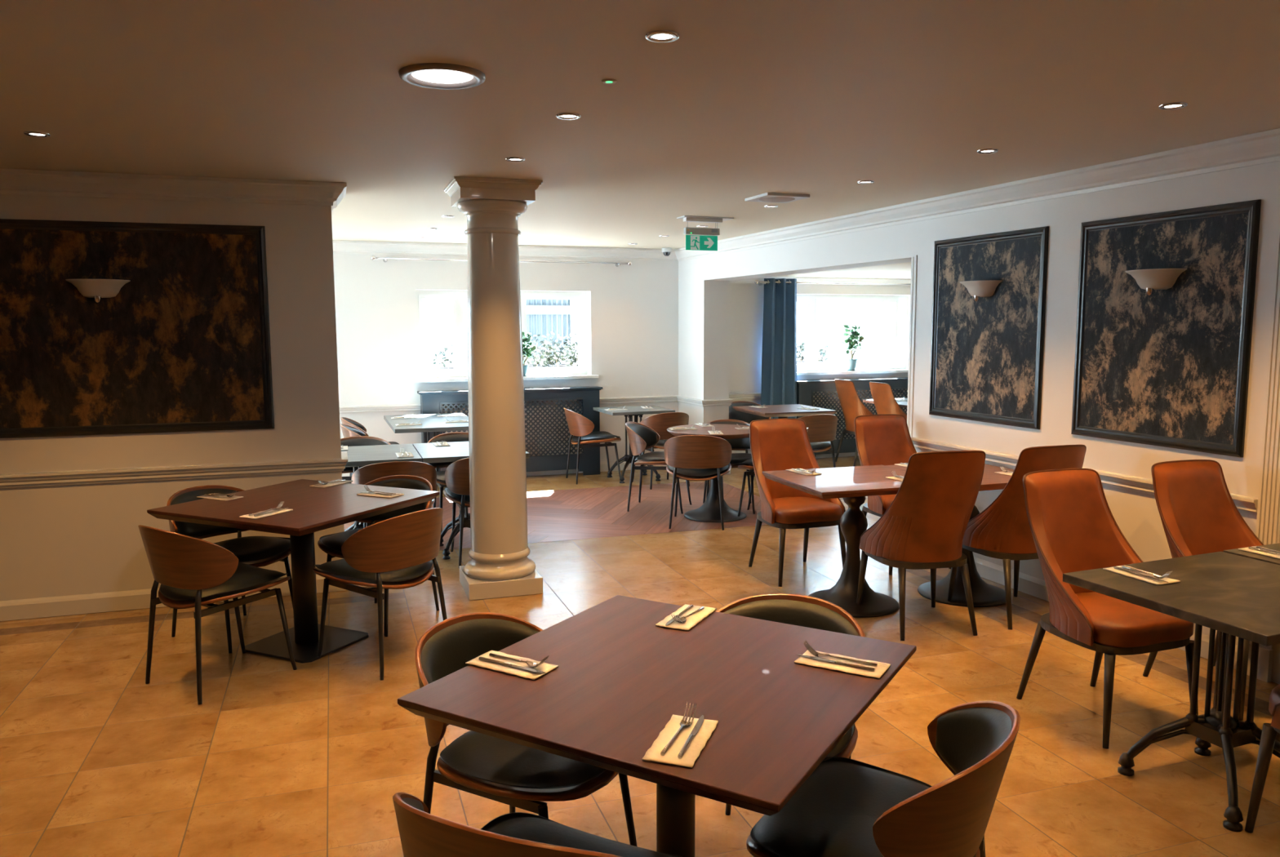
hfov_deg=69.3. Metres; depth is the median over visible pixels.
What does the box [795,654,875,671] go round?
knife
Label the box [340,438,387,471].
cushion
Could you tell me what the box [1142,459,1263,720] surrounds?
leather chair
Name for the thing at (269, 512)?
knife
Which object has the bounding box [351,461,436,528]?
wooden chair
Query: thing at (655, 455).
seat cushion
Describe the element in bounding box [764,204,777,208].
recessed light
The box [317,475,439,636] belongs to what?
wooden chair
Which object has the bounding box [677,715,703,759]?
knife
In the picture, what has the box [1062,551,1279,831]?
table
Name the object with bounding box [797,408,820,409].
napkin
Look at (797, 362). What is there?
planter box
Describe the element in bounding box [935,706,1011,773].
cushion
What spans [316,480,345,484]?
fork
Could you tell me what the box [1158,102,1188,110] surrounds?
recessed light
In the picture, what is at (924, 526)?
leather chair
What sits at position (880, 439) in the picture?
leather chair
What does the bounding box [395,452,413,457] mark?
napkin
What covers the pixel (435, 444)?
napkin
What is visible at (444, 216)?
recessed light
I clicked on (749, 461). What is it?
seat cushion
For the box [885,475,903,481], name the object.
napkin
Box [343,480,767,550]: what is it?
floor
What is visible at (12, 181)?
trim
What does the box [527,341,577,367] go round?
shrub
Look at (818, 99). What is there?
ceiling
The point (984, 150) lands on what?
recessed light
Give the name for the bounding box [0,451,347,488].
trim
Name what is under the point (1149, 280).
wall lamp
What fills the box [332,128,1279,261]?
trim
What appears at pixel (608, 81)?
recessed light
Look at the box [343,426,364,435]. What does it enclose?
cushion
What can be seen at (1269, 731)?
leather chair
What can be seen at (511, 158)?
recessed light
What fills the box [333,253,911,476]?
wall
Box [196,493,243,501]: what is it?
napkin
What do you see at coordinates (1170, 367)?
framed panel
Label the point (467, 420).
napkin
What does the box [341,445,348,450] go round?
napkin
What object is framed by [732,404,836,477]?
square table
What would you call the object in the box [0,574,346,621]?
baseboard
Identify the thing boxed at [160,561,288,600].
seat cushion
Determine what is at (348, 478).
seat cushion
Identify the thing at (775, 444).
leather chair
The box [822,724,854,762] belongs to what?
seat cushion
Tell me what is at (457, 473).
wooden chair
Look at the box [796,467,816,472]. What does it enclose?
fork
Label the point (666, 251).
security camera
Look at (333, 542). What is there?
seat cushion
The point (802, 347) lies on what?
shrub
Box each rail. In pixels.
[370,255,632,266]
[754,280,911,285]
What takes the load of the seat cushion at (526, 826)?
on the wooden chair at (422, 833)
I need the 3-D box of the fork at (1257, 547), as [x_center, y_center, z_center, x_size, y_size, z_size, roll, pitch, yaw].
[2.421,0.457,3.498,0.025,0.038,0.193,-2,7,-18]
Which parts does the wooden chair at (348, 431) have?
backrest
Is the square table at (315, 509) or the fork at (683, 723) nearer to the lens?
the fork at (683, 723)
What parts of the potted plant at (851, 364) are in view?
pot, stem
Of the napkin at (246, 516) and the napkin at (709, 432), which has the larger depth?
the napkin at (709, 432)
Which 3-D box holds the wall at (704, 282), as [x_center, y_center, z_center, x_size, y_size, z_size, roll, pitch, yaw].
[2.849,-0.120,4.525,0.300,2.450,12.920,-3,7,-20]
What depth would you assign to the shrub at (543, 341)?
11.44 m
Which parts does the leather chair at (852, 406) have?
leg, seat frame, backrest, leg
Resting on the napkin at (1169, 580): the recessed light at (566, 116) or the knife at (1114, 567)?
the knife at (1114, 567)
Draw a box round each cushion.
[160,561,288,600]
[170,488,239,537]
[213,536,290,561]
[315,559,432,582]
[319,528,363,551]
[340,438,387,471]
[342,476,351,483]
[343,418,364,430]
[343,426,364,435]
[360,478,430,520]
[387,441,399,444]
[401,797,423,811]
[421,618,538,684]
[427,434,468,466]
[436,471,445,480]
[440,730,606,789]
[444,487,470,502]
[480,812,681,856]
[571,431,620,440]
[627,423,657,448]
[635,451,664,460]
[656,439,668,445]
[666,463,730,476]
[711,421,750,448]
[724,599,859,636]
[728,402,768,423]
[729,453,751,463]
[738,457,753,465]
[750,756,976,856]
[809,441,831,448]
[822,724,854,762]
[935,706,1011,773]
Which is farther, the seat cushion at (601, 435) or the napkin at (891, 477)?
the seat cushion at (601, 435)
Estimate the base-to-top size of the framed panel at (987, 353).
1.173 m
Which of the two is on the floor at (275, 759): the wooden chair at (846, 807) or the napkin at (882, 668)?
the wooden chair at (846, 807)
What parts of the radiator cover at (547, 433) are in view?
radiator panel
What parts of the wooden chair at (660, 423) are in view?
leg, backrest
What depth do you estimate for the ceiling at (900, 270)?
10.06 m
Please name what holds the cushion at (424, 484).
on the wooden chair at (331, 544)
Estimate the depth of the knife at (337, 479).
5.18 m
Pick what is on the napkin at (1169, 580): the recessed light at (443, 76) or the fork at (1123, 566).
the fork at (1123, 566)
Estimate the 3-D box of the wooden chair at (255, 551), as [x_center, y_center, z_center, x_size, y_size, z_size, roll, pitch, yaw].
[-2.156,0.708,4.890,0.576,0.766,0.556,4,8,32]
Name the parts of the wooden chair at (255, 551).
leg, backrest, leg, leg, leg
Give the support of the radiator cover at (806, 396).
on the floor at (275, 759)
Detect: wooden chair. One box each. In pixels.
[137,524,297,704]
[166,484,293,653]
[312,507,447,680]
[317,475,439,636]
[340,417,399,476]
[340,423,366,476]
[340,435,391,483]
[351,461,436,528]
[392,791,681,856]
[414,612,637,846]
[426,431,468,533]
[443,457,470,568]
[564,408,621,484]
[625,421,691,514]
[631,412,689,489]
[663,435,732,530]
[702,419,755,514]
[715,592,865,815]
[728,400,770,475]
[737,427,808,516]
[746,701,1020,856]
[797,413,837,467]
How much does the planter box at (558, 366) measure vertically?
0.220 m
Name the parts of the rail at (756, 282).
rail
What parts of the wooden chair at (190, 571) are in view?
leg, backrest, leg, seat frame, leg, leg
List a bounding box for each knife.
[204,493,233,498]
[253,507,288,516]
[314,479,341,485]
[360,491,391,496]
[478,657,546,673]
[665,604,693,626]
[673,427,697,429]
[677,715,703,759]
[791,468,813,474]
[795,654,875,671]
[1113,566,1168,582]
[1248,546,1279,555]
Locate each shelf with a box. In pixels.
[417,386,602,395]
[795,377,907,384]
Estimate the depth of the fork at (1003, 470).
5.45 m
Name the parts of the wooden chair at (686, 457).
leg, leg, seat frame, backrest, leg, leg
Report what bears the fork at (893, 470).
on the napkin at (891, 477)
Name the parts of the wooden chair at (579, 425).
leg, leg, backrest, seat frame, leg, leg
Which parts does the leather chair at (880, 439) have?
backrest, seat frame, seat, leg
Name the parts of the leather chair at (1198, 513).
leg, backrest, leg, leg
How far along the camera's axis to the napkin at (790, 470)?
5.45 m
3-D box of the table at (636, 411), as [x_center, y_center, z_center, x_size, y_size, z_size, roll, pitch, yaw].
[-0.068,0.163,9.768,0.680,0.745,0.660,-3,7,-20]
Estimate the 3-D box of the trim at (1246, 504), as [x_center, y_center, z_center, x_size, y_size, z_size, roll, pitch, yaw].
[2.354,0.227,5.409,0.038,0.077,2.562,-3,7,-20]
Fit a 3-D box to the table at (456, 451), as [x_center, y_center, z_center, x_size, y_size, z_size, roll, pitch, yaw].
[-1.227,0.512,6.691,0.720,0.745,0.810,-2,7,-18]
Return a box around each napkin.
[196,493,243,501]
[239,507,293,519]
[309,480,352,488]
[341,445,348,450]
[356,491,404,497]
[391,416,415,418]
[395,423,422,426]
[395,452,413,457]
[432,441,449,446]
[437,414,461,417]
[444,420,468,422]
[465,650,559,679]
[604,408,626,410]
[641,715,718,768]
[655,604,716,631]
[669,427,697,430]
[695,423,713,426]
[707,431,723,434]
[785,468,822,475]
[794,649,890,679]
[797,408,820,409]
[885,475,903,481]
[895,462,907,466]
[994,471,1012,475]
[1102,565,1180,585]
[1238,546,1279,559]
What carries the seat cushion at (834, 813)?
on the wooden chair at (846, 807)
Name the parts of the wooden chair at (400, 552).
leg, leg, seat frame, leg, backrest, leg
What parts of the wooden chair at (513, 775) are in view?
leg, backrest, seat frame, leg, leg, leg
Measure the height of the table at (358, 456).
0.745 m
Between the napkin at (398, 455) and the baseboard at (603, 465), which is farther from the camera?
the baseboard at (603, 465)
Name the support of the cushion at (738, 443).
on the wooden chair at (738, 444)
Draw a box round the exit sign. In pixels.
[676,215,733,250]
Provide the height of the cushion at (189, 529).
0.241 m
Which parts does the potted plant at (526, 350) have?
pot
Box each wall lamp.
[65,279,130,302]
[959,280,1002,301]
[1124,268,1186,295]
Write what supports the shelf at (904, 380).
attached to the radiator cover at (806, 396)
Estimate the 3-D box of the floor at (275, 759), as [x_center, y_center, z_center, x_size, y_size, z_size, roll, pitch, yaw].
[0.756,1.152,4.248,14.400,0.001,13.300,-2,7,-18]
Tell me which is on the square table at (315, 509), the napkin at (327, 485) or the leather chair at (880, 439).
the napkin at (327, 485)
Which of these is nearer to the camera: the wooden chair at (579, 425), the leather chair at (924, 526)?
the leather chair at (924, 526)
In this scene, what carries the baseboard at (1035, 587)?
attached to the wall at (704, 282)
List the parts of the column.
moulding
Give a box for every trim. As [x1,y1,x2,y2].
[0,168,346,212]
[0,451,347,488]
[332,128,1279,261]
[339,388,907,414]
[729,276,911,286]
[906,255,917,436]
[911,436,1257,515]
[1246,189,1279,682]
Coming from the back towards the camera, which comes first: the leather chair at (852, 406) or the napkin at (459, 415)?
the leather chair at (852, 406)
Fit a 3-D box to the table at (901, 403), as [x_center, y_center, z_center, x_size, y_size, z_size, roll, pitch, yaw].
[3.149,0.063,10.544,0.840,0.745,0.920,-3,7,-20]
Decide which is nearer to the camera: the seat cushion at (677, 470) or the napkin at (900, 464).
the napkin at (900, 464)
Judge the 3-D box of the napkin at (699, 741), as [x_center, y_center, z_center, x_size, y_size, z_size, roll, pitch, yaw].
[0.089,0.657,1.957,0.106,0.005,0.222,2,7,18]
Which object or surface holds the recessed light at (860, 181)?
in the ceiling at (818, 99)
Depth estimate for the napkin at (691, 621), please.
2.76 m
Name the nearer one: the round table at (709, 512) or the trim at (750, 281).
the round table at (709, 512)
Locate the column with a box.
[444,176,542,600]
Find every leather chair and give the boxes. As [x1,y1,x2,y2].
[748,418,845,586]
[834,378,873,466]
[853,414,951,575]
[856,450,985,640]
[869,382,906,420]
[947,444,1086,630]
[1016,468,1198,749]
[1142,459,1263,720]
[1244,684,1279,833]
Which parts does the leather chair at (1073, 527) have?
leg, backrest, leg, leg, seat frame, seat, leg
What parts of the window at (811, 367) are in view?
sash, sill, sash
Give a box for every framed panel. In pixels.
[0,218,274,438]
[928,226,1048,429]
[1071,199,1261,457]
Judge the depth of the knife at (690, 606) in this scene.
2.78 m
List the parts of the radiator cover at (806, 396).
radiator panel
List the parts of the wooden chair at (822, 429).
backrest, seat frame, leg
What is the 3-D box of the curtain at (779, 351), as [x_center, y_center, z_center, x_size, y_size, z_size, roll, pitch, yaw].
[1.640,-0.677,10.787,0.524,2.115,0.104,-3,7,-21]
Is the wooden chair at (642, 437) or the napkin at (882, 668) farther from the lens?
the wooden chair at (642, 437)
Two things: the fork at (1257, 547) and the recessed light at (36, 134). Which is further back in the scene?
the recessed light at (36, 134)
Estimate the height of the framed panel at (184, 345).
1.175 m
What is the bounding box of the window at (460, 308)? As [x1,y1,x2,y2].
[411,289,599,382]
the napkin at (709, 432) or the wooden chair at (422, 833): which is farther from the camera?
the napkin at (709, 432)
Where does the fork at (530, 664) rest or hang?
on the napkin at (547, 668)
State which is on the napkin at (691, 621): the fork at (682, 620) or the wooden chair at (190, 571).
the fork at (682, 620)
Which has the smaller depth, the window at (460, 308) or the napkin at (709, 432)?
the napkin at (709, 432)
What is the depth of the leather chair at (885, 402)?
10.07 m
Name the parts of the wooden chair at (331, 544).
leg, leg, leg, backrest, leg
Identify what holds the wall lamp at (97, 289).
attached to the framed panel at (184, 345)
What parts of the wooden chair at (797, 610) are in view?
leg, backrest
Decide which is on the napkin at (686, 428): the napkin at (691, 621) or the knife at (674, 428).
the knife at (674, 428)
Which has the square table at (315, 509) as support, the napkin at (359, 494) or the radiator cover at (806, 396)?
the napkin at (359, 494)
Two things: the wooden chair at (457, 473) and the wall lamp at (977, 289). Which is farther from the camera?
the wooden chair at (457, 473)
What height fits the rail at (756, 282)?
0.059 m
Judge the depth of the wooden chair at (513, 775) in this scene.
2.48 m
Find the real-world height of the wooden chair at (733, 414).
0.766 m
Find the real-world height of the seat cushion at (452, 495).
0.067 m
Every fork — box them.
[210,490,236,497]
[248,501,284,515]
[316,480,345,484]
[364,485,395,494]
[488,653,549,667]
[660,702,697,755]
[671,606,704,622]
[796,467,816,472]
[803,640,877,666]
[891,470,903,478]
[1000,465,1013,473]
[1122,565,1172,578]
[1256,546,1279,552]
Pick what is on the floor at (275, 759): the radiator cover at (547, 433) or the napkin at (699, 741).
the radiator cover at (547, 433)
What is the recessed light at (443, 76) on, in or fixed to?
in the ceiling at (818, 99)
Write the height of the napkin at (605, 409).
0.005 m
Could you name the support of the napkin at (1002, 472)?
on the square table at (984, 594)
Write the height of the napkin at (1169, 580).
0.005 m
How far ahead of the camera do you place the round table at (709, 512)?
7.75 m
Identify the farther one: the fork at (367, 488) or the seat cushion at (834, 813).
the fork at (367, 488)
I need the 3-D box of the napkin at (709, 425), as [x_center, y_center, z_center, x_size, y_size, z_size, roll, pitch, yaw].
[0.560,-0.031,8.091,0.106,0.005,0.222,-2,7,-15]
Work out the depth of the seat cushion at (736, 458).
7.97 m
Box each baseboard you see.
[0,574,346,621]
[526,452,857,476]
[973,556,1237,669]
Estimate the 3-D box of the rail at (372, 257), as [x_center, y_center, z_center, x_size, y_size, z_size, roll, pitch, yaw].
[-1.379,-1.738,9.632,2.744,0.059,0.105,-3,7,-20]
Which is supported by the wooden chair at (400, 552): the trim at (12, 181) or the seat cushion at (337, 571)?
the seat cushion at (337, 571)
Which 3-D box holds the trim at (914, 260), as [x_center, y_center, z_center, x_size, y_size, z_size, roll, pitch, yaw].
[2.062,-0.172,6.626,0.324,2.093,0.050,-3,7,-20]
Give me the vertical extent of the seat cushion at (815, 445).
0.067 m
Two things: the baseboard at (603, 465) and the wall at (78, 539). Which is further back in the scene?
the baseboard at (603, 465)
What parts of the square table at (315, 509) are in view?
plate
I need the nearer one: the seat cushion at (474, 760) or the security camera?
the seat cushion at (474, 760)
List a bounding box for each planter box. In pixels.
[527,363,577,365]
[528,364,577,368]
[796,360,835,364]
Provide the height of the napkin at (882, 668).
0.005 m
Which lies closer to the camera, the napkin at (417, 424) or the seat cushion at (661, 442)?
the napkin at (417, 424)
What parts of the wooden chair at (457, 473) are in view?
leg, backrest, leg, seat frame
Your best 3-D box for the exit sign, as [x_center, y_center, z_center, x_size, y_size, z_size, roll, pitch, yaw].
[0.510,-1.520,7.243,0.420,0.253,0.150,-3,7,-20]
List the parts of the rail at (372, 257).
rail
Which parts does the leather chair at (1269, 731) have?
leg, seat, backrest, seat frame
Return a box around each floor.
[0,455,1279,856]
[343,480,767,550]
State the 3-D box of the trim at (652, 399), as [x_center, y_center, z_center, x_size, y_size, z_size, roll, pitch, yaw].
[-1.074,-0.226,9.581,14.300,0.077,0.728,-3,7,-20]
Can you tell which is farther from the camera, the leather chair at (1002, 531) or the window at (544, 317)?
the window at (544, 317)
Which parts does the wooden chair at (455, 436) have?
leg, seat frame, leg, backrest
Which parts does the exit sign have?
sign panel, door and arrow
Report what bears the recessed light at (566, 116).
in the ceiling at (818, 99)
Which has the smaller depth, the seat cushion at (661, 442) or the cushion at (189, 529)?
the cushion at (189, 529)
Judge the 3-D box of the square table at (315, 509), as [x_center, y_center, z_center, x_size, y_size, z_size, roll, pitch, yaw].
[-1.715,0.733,4.727,0.980,0.745,0.985,3,7,25]
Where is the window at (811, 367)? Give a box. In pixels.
[796,294,908,375]
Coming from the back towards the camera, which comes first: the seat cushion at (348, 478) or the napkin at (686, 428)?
the napkin at (686, 428)
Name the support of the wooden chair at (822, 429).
on the floor at (275, 759)
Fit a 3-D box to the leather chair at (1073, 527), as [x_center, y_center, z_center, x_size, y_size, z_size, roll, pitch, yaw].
[1.913,0.699,3.825,0.528,0.990,0.590,-2,7,-19]
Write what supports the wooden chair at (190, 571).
on the floor at (275, 759)
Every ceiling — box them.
[0,0,1279,248]
[772,262,911,279]
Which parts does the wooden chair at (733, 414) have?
backrest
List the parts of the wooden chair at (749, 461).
leg, seat frame, leg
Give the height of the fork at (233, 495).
0.038 m
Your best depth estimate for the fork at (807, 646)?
2.41 m
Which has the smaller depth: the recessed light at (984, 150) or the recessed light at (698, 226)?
the recessed light at (984, 150)
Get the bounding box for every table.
[146,479,439,663]
[341,444,422,531]
[383,413,468,471]
[397,595,916,856]
[412,441,529,559]
[593,404,675,483]
[666,423,749,522]
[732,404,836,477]
[762,465,906,617]
[862,398,907,408]
[884,463,1013,607]
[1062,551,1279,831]
[1222,542,1279,749]
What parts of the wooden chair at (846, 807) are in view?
backrest, seat frame, leg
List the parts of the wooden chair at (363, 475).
backrest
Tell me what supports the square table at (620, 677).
on the floor at (275, 759)
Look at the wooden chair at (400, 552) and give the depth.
4.32 m
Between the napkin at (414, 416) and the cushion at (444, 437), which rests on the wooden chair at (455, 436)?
the cushion at (444, 437)
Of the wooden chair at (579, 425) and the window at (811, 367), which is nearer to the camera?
the wooden chair at (579, 425)
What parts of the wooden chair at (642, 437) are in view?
leg, leg, backrest, seat frame, leg, leg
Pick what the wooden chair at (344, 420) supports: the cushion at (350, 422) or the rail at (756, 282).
the cushion at (350, 422)
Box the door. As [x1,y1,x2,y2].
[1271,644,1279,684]
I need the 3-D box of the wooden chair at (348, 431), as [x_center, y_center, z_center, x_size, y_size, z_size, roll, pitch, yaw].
[-2.361,0.332,8.259,0.576,0.766,0.556,-2,7,-18]
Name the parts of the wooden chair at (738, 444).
leg, leg, backrest, leg, leg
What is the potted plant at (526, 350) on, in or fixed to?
on the window at (460, 308)
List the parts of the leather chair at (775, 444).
leg, backrest, leg, seat frame, leg, seat, leg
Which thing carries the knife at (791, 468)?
on the napkin at (790, 470)
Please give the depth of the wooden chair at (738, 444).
8.33 m
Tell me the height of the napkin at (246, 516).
0.005 m
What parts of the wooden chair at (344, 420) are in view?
backrest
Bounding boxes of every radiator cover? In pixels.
[417,386,602,475]
[795,377,907,457]
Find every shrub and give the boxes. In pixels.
[432,343,453,368]
[527,331,577,364]
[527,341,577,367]
[796,340,830,361]
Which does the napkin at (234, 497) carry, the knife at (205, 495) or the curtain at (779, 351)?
the knife at (205, 495)
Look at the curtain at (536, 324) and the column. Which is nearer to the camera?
the column
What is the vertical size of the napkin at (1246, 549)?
0.005 m
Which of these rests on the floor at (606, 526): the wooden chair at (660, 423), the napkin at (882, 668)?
the wooden chair at (660, 423)
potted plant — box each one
[521,332,537,376]
[840,322,866,370]
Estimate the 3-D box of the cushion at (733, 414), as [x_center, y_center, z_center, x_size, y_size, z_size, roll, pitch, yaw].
[1.163,-0.161,10.343,0.519,0.241,0.204,-3,7,-24]
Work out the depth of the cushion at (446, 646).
2.72 m
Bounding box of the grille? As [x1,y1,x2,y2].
[759,196,795,202]
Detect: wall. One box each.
[0,194,344,601]
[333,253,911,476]
[678,160,1279,684]
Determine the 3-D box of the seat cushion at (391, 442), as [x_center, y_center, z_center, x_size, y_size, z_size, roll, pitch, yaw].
[-2.522,0.188,8.878,0.483,0.067,0.524,-2,7,-18]
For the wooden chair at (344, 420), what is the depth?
8.93 m
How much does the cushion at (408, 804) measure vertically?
0.241 m
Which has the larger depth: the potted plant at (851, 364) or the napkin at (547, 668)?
the potted plant at (851, 364)
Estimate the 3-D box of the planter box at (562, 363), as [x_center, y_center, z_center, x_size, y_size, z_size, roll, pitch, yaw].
[-0.981,-0.692,11.515,0.900,0.220,0.320,-3,7,-20]
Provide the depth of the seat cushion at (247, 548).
4.84 m
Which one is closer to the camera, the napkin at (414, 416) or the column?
the column
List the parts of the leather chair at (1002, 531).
leg, seat frame, leg, leg, backrest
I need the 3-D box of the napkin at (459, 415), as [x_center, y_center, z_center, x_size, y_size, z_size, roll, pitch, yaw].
[-1.854,-0.124,9.013,0.222,0.005,0.106,-2,7,-18]
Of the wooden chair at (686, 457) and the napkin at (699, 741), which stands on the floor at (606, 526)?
the wooden chair at (686, 457)
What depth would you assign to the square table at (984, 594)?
5.46 m
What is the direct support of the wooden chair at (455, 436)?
on the floor at (606, 526)
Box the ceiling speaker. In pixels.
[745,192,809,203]
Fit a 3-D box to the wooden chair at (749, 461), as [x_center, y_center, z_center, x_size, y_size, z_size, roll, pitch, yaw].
[1.128,0.367,7.822,0.576,0.766,0.556,2,7,18]
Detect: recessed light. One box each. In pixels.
[22,131,50,137]
[398,62,485,89]
[426,227,438,230]
[441,215,454,217]
[505,156,525,161]
[555,112,581,119]
[601,78,617,84]
[644,29,679,42]
[696,225,707,227]
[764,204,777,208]
[857,180,874,183]
[976,148,998,153]
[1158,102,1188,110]
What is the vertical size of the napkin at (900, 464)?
0.005 m
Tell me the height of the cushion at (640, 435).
0.241 m
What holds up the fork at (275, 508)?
on the napkin at (246, 516)
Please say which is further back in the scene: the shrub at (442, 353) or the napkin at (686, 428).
the shrub at (442, 353)
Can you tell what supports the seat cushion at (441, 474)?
on the wooden chair at (455, 436)
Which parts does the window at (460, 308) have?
sash, sash, sill, sash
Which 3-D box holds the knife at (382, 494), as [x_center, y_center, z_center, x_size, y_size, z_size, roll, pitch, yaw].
[-1.372,0.338,4.814,0.210,0.010,0.014,3,7,27]
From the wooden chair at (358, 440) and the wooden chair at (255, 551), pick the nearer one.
the wooden chair at (255, 551)
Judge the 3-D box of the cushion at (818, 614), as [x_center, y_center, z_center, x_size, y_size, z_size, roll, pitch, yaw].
[0.456,0.678,2.872,0.519,0.241,0.204,3,7,26]
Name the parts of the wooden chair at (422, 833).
backrest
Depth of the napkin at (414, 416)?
8.79 m
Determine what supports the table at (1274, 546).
on the floor at (275, 759)
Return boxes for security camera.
[662,247,671,256]
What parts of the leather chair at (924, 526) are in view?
leg, leg, seat frame, backrest, leg, leg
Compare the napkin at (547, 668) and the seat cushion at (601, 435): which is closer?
the napkin at (547, 668)
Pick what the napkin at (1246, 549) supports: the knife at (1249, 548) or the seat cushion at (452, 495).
the knife at (1249, 548)
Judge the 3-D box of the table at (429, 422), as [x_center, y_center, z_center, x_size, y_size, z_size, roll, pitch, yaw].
[-1.942,0.294,8.659,0.760,0.745,1.300,-2,7,-19]
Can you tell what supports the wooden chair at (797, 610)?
on the floor at (275, 759)
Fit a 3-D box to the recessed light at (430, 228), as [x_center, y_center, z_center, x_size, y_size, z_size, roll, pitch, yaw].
[-1.783,-1.715,7.960,0.101,0.007,0.101,-2,7,-18]
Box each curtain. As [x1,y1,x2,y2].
[525,299,570,356]
[760,278,796,418]
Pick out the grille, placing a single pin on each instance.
(766, 199)
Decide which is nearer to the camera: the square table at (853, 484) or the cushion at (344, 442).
the square table at (853, 484)

